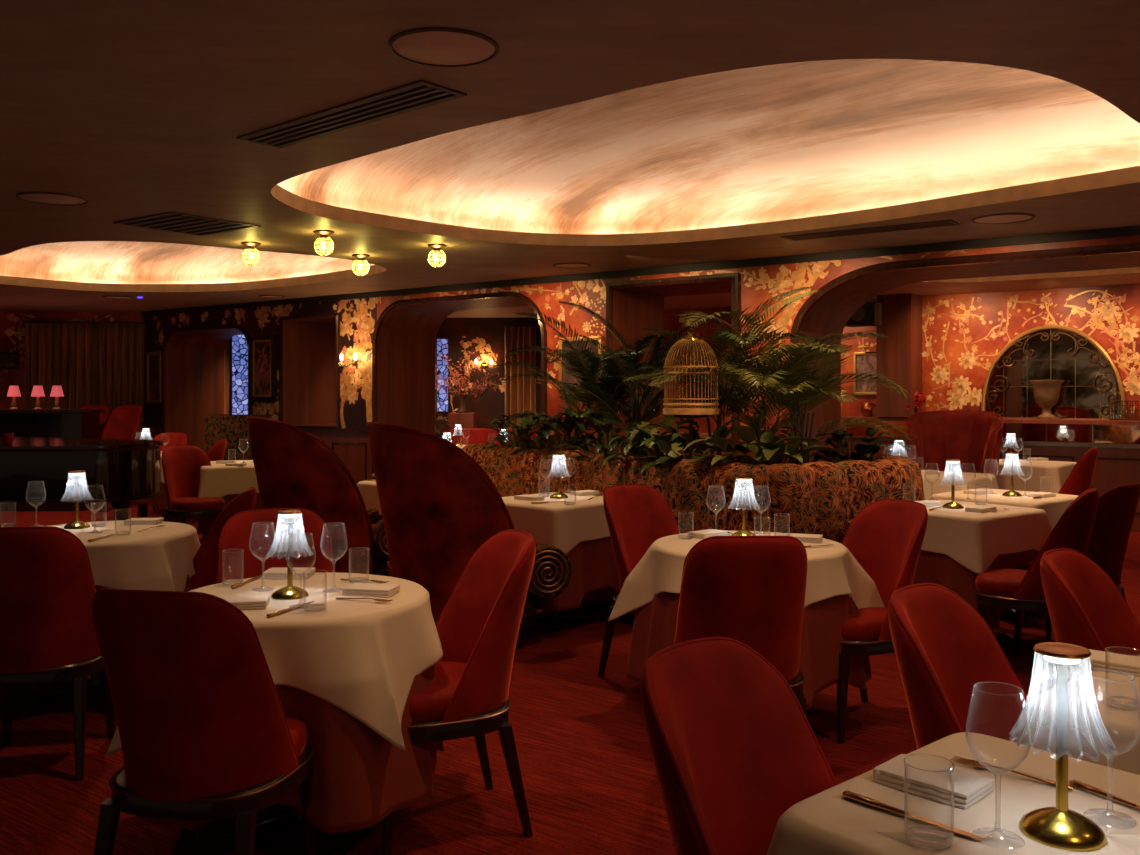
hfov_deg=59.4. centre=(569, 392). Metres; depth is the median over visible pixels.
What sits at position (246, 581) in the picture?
knife
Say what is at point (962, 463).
wine glass
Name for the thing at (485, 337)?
wall
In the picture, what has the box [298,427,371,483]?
trim
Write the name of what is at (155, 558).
tablecloth
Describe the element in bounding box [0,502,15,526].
tumbler
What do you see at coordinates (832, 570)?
tablecloth
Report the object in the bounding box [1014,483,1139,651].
dining chair
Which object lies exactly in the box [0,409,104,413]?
countertop
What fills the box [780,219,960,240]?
ceiling vent
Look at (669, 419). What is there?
leaf plant
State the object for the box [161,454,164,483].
tablecloth
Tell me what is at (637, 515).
dining chair
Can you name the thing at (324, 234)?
light
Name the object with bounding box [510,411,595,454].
leafy shrub
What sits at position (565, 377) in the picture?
framed painting
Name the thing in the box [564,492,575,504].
tumbler
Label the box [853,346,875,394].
framed painting
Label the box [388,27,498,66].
ceiling speaker
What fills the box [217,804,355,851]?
dining table
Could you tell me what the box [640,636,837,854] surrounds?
dining chair
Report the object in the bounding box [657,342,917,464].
areca palm
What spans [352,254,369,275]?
light
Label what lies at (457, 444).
table lamp
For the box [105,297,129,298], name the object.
grille
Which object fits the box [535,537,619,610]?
undercloth
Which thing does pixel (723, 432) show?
leaf plant
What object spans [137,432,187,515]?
dining chair
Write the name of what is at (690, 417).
stand
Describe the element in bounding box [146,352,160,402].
framed painting
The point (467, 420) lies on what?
plinth
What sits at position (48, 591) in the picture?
dining chair
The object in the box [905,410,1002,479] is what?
booth seat
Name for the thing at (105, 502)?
tumbler
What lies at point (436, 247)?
light
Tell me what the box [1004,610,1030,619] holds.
dining table
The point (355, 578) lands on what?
tumbler
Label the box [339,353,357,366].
wall sconce
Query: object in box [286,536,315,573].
bowl
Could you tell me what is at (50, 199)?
grille
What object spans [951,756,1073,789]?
fork
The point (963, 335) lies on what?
wall
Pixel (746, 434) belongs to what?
leaf plant
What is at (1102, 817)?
wine glass
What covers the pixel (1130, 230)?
trim
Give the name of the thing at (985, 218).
grille
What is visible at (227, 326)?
trim
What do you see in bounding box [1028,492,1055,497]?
folded napkin
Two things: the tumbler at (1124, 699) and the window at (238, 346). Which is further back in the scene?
the window at (238, 346)
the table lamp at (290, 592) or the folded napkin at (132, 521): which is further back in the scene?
the folded napkin at (132, 521)
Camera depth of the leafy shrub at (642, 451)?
6.71 m
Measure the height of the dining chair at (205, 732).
0.929 m
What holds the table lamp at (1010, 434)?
on the tablecloth at (1053, 474)
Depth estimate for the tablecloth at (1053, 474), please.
9.10 m
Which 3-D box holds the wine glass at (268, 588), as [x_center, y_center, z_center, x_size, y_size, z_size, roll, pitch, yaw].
[-1.021,0.543,3.325,0.089,0.221,0.089,0,0,0]
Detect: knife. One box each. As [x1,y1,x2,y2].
[88,534,113,541]
[231,575,261,588]
[266,601,313,617]
[531,501,567,503]
[842,790,984,838]
[1069,779,1139,809]
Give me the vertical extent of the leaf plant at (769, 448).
0.298 m
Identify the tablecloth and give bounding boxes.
[51,520,200,590]
[106,572,442,755]
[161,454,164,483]
[198,460,258,497]
[357,480,381,515]
[502,492,609,553]
[608,531,884,620]
[766,732,1139,854]
[921,499,1052,573]
[922,471,998,499]
[930,488,1077,528]
[996,459,1076,493]
[1012,656,1139,774]
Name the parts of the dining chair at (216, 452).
backrest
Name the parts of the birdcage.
crown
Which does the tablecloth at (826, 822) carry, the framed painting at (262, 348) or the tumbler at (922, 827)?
the tumbler at (922, 827)
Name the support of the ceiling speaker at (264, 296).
attached to the ceiling
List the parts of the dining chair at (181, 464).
leg, leg, backrest, seat frame, seat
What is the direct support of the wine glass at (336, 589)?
on the tablecloth at (362, 657)
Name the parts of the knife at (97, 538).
handle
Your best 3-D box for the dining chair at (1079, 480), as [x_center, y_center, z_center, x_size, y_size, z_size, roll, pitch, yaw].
[4.292,0.935,8.726,0.562,0.929,0.477,0,0,30]
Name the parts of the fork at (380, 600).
handle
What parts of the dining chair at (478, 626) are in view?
leg, seat, seat frame, leg, backrest, leg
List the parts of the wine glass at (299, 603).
stem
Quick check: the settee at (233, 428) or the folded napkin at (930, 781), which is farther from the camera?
the settee at (233, 428)
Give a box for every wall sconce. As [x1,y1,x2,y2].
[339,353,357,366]
[475,359,492,368]
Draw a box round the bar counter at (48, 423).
[0,409,104,510]
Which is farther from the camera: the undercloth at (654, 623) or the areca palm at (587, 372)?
the areca palm at (587, 372)
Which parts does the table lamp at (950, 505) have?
lamp shade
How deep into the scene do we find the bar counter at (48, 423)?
11.82 m
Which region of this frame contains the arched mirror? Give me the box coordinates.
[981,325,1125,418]
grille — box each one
[19,194,85,204]
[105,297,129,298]
[974,215,1031,222]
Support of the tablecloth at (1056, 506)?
on the undercloth
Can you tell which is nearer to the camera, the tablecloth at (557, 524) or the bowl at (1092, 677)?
the bowl at (1092, 677)
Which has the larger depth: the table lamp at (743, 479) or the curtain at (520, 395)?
the curtain at (520, 395)
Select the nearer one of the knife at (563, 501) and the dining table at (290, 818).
the dining table at (290, 818)
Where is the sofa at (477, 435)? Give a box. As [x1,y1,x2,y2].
[450,428,536,445]
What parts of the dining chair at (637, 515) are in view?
leg, seat frame, backrest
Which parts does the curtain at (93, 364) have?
rod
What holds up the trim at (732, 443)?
attached to the wall at (194, 360)
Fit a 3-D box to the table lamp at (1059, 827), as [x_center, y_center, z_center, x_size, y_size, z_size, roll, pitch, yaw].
[0.731,0.516,1.485,0.144,0.276,0.144,0,0,22]
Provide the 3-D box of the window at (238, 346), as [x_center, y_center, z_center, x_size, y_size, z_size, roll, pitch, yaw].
[-4.794,-0.260,14.548,0.292,1.310,0.050,0,0,0]
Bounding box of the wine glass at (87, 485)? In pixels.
[84,485,104,532]
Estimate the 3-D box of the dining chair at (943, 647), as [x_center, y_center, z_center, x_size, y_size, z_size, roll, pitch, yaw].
[1.013,0.935,2.251,0.562,0.929,0.477,0,0,40]
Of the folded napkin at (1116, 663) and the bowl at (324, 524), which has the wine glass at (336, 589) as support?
the bowl at (324, 524)
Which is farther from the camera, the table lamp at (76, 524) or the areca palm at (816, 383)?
the areca palm at (816, 383)
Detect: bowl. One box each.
[249,523,276,559]
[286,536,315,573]
[320,524,347,560]
[860,400,875,416]
[965,687,1030,772]
[1078,677,1139,755]
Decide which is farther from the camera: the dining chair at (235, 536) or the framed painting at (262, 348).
the framed painting at (262, 348)
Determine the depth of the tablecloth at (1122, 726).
2.06 m
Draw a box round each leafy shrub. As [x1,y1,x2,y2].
[435,416,450,437]
[483,410,557,448]
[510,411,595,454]
[554,422,660,461]
[603,431,698,466]
[810,425,890,462]
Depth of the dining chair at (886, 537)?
4.29 m
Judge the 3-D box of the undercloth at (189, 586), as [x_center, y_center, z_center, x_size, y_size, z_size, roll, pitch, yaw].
[-2.220,0.943,4.719,0.947,0.571,0.979,0,0,-14]
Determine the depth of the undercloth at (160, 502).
10.43 m
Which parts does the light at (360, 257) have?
globe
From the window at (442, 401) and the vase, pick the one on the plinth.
the vase
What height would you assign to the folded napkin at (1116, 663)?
0.024 m
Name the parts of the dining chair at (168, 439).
leg, backrest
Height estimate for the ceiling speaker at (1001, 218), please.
0.010 m
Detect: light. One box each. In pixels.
[241,242,260,265]
[313,230,333,255]
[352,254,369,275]
[428,244,445,266]
[858,346,868,351]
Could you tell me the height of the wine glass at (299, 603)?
0.221 m
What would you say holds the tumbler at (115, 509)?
on the tablecloth at (155, 558)
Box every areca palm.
[479,312,685,452]
[491,361,661,448]
[557,301,725,454]
[605,286,821,459]
[623,307,888,463]
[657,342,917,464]
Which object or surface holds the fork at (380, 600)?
on the tablecloth at (362, 657)
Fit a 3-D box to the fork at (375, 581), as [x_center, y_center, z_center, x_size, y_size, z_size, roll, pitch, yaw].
[-0.710,0.646,3.449,0.195,0.009,0.025,0,0,25]
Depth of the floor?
3.77 m
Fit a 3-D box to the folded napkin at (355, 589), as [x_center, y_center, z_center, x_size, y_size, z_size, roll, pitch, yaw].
[-0.648,0.641,3.259,0.161,0.024,0.105,0,0,12]
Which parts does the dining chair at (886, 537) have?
leg, leg, seat, seat frame, backrest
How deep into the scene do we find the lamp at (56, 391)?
11.96 m
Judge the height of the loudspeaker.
0.410 m
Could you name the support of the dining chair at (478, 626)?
on the floor
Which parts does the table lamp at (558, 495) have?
lamp shade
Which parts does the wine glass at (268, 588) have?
stem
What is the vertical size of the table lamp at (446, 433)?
0.276 m
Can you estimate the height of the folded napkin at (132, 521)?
0.024 m
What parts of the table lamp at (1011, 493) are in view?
lamp shade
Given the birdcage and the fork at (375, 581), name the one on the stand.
the birdcage
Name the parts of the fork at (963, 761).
handle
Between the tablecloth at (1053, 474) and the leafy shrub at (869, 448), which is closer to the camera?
the leafy shrub at (869, 448)
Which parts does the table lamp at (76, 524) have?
lamp shade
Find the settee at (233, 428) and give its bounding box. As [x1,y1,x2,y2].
[191,414,270,517]
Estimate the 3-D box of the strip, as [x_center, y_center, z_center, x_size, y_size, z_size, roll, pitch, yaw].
[4.866,0.415,10.711,3.952,0.190,0.018,0,0,36]
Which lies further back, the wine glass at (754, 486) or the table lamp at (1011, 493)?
the table lamp at (1011, 493)
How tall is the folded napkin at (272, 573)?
0.024 m
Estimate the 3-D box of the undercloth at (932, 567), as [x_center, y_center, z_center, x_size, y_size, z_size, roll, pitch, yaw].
[2.200,0.944,5.699,0.822,0.574,0.804,0,0,-36]
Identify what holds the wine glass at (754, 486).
on the tablecloth at (832, 570)
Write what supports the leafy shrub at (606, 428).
in the planter box
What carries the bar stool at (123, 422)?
on the floor
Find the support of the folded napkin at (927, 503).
on the tablecloth at (974, 540)
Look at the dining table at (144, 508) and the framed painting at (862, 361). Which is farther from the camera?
the framed painting at (862, 361)
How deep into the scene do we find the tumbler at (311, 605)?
3.01 m
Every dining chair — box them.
[0,526,114,780]
[92,588,317,854]
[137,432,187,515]
[161,445,225,540]
[167,439,226,522]
[191,487,256,589]
[217,508,333,583]
[382,529,535,854]
[598,484,680,676]
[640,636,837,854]
[674,535,806,717]
[837,499,927,743]
[888,583,1028,748]
[975,488,1098,631]
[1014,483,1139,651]
[1040,548,1139,681]
[1058,448,1097,495]
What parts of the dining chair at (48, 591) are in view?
leg, backrest, seat frame, leg, leg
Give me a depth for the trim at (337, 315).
11.42 m
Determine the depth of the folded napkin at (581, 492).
6.39 m
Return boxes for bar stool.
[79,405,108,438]
[101,405,141,438]
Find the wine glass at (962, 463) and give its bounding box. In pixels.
[960,463,975,499]
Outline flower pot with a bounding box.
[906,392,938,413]
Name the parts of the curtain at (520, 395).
rod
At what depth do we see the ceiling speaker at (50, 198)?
5.62 m
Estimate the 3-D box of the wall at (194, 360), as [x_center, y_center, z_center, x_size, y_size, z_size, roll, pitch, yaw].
[0.688,0.150,9.383,15.350,2.500,0.904,0,0,36]
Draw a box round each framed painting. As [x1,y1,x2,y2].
[0,352,18,368]
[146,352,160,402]
[249,334,276,401]
[559,336,603,395]
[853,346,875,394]
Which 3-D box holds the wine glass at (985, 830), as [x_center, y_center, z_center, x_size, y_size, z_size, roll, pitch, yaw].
[0.627,0.543,1.465,0.089,0.221,0.089,0,0,0]
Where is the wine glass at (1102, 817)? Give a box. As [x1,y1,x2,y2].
[1078,669,1139,828]
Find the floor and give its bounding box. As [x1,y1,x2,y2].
[0,504,1139,854]
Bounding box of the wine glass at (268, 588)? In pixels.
[249,522,276,591]
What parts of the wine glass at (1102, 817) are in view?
stem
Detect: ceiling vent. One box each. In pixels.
[113,211,260,235]
[236,79,466,147]
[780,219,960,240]
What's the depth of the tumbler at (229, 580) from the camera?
3.41 m
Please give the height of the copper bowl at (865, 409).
0.185 m
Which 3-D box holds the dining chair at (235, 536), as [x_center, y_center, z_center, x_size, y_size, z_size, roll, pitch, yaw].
[-1.116,0.935,3.826,0.477,0.929,0.562,0,0,-20]
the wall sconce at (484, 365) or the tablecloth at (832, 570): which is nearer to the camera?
the tablecloth at (832, 570)
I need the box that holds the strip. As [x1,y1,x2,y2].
[845,420,1139,443]
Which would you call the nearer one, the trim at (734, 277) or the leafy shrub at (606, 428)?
the leafy shrub at (606, 428)
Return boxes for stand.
[674,415,707,458]
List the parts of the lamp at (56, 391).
lamp shade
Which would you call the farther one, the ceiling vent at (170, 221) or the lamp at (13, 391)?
the lamp at (13, 391)
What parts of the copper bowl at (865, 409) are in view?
lid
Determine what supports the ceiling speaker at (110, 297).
attached to the ceiling
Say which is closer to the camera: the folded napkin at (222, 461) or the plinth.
the folded napkin at (222, 461)
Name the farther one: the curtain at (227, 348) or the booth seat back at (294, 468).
the curtain at (227, 348)
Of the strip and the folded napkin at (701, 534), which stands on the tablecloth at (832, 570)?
the folded napkin at (701, 534)
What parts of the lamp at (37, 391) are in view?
lamp shade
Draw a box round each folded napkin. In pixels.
[124,518,163,524]
[216,460,235,463]
[219,595,269,609]
[225,463,246,465]
[262,568,314,578]
[341,583,399,596]
[514,495,543,500]
[570,490,598,495]
[688,529,727,538]
[784,533,822,542]
[872,754,993,808]
[915,500,941,506]
[921,470,939,473]
[963,489,992,494]
[965,505,996,512]
[1028,457,1047,460]
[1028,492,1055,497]
[1070,649,1139,676]
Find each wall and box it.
[0,310,142,408]
[143,235,1139,464]
[436,318,540,443]
[664,284,1139,444]
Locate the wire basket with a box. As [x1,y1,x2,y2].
[1109,401,1139,419]
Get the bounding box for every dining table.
[128,505,161,518]
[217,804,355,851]
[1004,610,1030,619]
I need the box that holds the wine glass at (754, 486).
[751,486,770,533]
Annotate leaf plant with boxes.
[620,414,712,462]
[626,418,753,472]
[684,426,819,465]
[723,437,842,464]
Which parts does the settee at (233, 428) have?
backrest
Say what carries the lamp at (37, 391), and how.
on the bar counter at (48, 423)
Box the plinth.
[448,413,475,441]
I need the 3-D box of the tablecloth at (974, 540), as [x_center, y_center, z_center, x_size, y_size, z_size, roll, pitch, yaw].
[2.201,0.792,5.700,0.843,0.280,0.829,0,0,-36]
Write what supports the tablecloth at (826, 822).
on the undercloth
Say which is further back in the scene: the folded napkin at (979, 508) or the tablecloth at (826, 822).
the folded napkin at (979, 508)
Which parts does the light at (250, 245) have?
globe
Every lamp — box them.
[7,386,20,408]
[31,386,44,408]
[50,386,63,408]
[60,471,91,528]
[140,429,152,439]
[267,510,312,599]
[443,432,451,440]
[452,424,462,446]
[547,453,570,498]
[729,476,759,535]
[891,439,906,456]
[940,459,966,508]
[1000,452,1023,496]
[1004,433,1017,461]
[1009,642,1117,850]
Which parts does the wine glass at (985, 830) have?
stem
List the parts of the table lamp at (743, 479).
lamp shade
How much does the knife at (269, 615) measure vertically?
0.011 m
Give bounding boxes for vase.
[435,347,507,412]
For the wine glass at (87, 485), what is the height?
0.221 m
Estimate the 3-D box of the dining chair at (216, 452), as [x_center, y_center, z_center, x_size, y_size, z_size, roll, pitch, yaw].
[-3.802,0.935,10.208,0.562,0.929,0.477,0,0,-10]
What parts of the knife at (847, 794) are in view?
handle, blade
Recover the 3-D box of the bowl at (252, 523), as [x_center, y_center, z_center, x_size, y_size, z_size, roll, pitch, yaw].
[-1.021,0.494,3.325,0.089,0.122,0.089,0,0,0]
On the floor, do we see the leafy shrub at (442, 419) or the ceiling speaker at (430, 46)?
the leafy shrub at (442, 419)
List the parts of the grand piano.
moulding, lid, leg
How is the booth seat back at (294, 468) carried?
on the floor
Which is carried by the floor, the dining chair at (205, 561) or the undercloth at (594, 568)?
the dining chair at (205, 561)
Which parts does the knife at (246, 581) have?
handle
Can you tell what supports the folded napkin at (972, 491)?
on the tablecloth at (1056, 506)
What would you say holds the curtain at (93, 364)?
hanging from the wall at (12, 329)
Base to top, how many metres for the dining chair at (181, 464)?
0.929 m
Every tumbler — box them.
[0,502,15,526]
[91,502,106,526]
[115,509,130,534]
[222,549,243,585]
[303,570,326,611]
[349,548,368,582]
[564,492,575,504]
[678,512,693,538]
[774,514,789,535]
[904,754,954,849]
[1105,646,1139,709]
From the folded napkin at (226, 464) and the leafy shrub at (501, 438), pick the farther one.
the folded napkin at (226, 464)
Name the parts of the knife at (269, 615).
handle, blade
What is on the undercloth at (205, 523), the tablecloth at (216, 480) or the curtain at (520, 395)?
the tablecloth at (216, 480)
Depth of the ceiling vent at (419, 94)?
3.92 m
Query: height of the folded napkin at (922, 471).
0.024 m
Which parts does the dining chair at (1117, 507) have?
leg, seat, leg, backrest, leg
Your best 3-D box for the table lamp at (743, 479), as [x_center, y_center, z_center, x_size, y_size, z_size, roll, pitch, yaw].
[0.786,0.516,4.517,0.144,0.276,0.144,0,0,22]
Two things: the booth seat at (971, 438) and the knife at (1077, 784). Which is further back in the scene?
the booth seat at (971, 438)
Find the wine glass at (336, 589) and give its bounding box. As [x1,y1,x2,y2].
[320,523,347,592]
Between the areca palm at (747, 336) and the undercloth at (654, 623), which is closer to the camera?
the undercloth at (654, 623)
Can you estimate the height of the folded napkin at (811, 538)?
0.024 m
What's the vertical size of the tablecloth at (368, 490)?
0.307 m
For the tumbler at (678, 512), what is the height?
0.116 m
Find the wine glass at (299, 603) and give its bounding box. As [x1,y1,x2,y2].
[286,533,315,608]
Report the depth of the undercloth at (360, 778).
2.84 m
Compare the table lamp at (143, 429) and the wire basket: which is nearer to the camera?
the wire basket
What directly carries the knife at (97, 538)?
on the tablecloth at (155, 558)
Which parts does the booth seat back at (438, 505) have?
backrest, leg, seat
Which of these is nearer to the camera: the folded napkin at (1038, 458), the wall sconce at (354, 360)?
the folded napkin at (1038, 458)
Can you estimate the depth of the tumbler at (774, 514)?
4.42 m
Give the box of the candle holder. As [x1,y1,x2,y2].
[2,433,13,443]
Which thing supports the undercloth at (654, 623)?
on the dining table
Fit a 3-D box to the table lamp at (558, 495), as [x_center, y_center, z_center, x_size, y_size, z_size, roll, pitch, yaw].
[-0.069,0.516,6.238,0.144,0.276,0.144,0,0,22]
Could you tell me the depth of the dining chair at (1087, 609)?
2.99 m
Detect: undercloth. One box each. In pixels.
[93,483,167,511]
[95,575,192,590]
[139,664,443,833]
[192,493,261,533]
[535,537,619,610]
[626,592,871,708]
[913,549,1048,628]
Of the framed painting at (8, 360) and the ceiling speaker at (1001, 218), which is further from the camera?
the framed painting at (8, 360)
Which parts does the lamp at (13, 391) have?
lamp shade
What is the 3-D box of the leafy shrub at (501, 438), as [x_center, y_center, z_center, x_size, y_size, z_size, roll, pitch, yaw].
[-0.397,0.339,8.027,0.665,0.391,0.657,0,0,0]
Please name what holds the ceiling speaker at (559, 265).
attached to the ceiling
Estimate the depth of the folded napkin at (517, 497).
6.09 m
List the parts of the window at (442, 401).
pane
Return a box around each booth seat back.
[246,417,389,575]
[366,422,571,648]
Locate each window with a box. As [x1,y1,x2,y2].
[230,335,247,413]
[435,337,449,412]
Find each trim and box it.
[141,225,1139,315]
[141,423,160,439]
[161,324,251,432]
[279,313,339,428]
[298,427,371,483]
[372,291,546,478]
[546,436,789,463]
[606,272,739,440]
[790,242,1139,463]
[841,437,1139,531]
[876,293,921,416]
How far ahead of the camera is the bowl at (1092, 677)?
1.52 m
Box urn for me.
[1029,380,1063,418]
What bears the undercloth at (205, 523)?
on the dining table
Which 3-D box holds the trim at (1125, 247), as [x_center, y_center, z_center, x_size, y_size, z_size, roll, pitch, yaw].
[3.449,0.205,6.791,4.154,2.390,0.040,0,0,36]
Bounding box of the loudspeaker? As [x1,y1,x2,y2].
[845,301,881,326]
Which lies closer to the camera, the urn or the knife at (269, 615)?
the knife at (269, 615)
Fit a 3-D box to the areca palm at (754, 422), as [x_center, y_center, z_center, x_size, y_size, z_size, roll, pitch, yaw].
[1.202,-0.012,6.765,1.600,1.087,1.819,0,0,-21]
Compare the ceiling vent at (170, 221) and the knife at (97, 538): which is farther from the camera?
the ceiling vent at (170, 221)
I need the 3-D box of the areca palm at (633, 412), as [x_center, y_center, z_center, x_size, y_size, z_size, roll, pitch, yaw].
[0.551,-0.075,7.434,1.294,1.210,1.241,0,0,0]
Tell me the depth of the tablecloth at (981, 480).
7.73 m
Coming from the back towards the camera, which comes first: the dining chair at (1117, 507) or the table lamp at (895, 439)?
the table lamp at (895, 439)
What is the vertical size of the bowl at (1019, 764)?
0.122 m
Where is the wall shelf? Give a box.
[841,416,1139,424]
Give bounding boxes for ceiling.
[0,0,1139,317]
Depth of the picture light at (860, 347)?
11.63 m
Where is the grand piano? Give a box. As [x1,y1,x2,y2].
[0,436,161,520]
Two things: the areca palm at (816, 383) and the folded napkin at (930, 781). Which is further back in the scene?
the areca palm at (816, 383)
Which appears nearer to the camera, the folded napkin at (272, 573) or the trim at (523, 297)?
the folded napkin at (272, 573)
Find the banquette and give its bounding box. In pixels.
[462,443,924,622]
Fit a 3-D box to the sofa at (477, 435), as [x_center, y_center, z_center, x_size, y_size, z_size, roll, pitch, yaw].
[-0.967,0.925,12.453,1.100,0.950,0.655,0,0,0]
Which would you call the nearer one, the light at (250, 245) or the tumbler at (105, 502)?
the tumbler at (105, 502)
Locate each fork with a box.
[336,597,391,601]
[340,578,388,582]
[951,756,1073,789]
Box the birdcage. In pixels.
[663,328,719,414]
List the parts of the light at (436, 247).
globe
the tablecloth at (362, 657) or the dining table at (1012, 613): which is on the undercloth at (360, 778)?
the tablecloth at (362, 657)
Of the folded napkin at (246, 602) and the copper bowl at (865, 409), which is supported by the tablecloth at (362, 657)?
the folded napkin at (246, 602)
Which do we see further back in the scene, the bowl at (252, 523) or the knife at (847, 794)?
the bowl at (252, 523)
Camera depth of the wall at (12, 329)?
13.32 m
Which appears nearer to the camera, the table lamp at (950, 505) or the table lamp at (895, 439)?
the table lamp at (950, 505)
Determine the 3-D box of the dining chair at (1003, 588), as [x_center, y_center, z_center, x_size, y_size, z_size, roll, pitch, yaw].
[2.342,0.935,5.026,0.562,0.929,0.477,0,0,30]
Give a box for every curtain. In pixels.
[22,321,146,439]
[224,339,229,413]
[502,325,537,428]
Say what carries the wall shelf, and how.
attached to the wall at (963, 335)
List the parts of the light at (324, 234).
globe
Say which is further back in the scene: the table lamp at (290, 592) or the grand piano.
the grand piano
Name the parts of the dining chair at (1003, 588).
leg, seat, seat frame, backrest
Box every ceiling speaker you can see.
[16,191,88,205]
[102,296,132,298]
[259,295,284,297]
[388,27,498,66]
[553,263,590,267]
[972,213,1034,223]
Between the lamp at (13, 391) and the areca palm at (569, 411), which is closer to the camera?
the areca palm at (569, 411)
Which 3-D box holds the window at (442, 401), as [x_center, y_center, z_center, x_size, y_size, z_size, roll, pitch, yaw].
[-1.852,-0.260,14.548,0.219,1.110,0.050,0,0,0]
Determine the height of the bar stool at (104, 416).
1.244 m
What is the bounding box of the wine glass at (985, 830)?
[965,682,1030,845]
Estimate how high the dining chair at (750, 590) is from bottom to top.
0.929 m

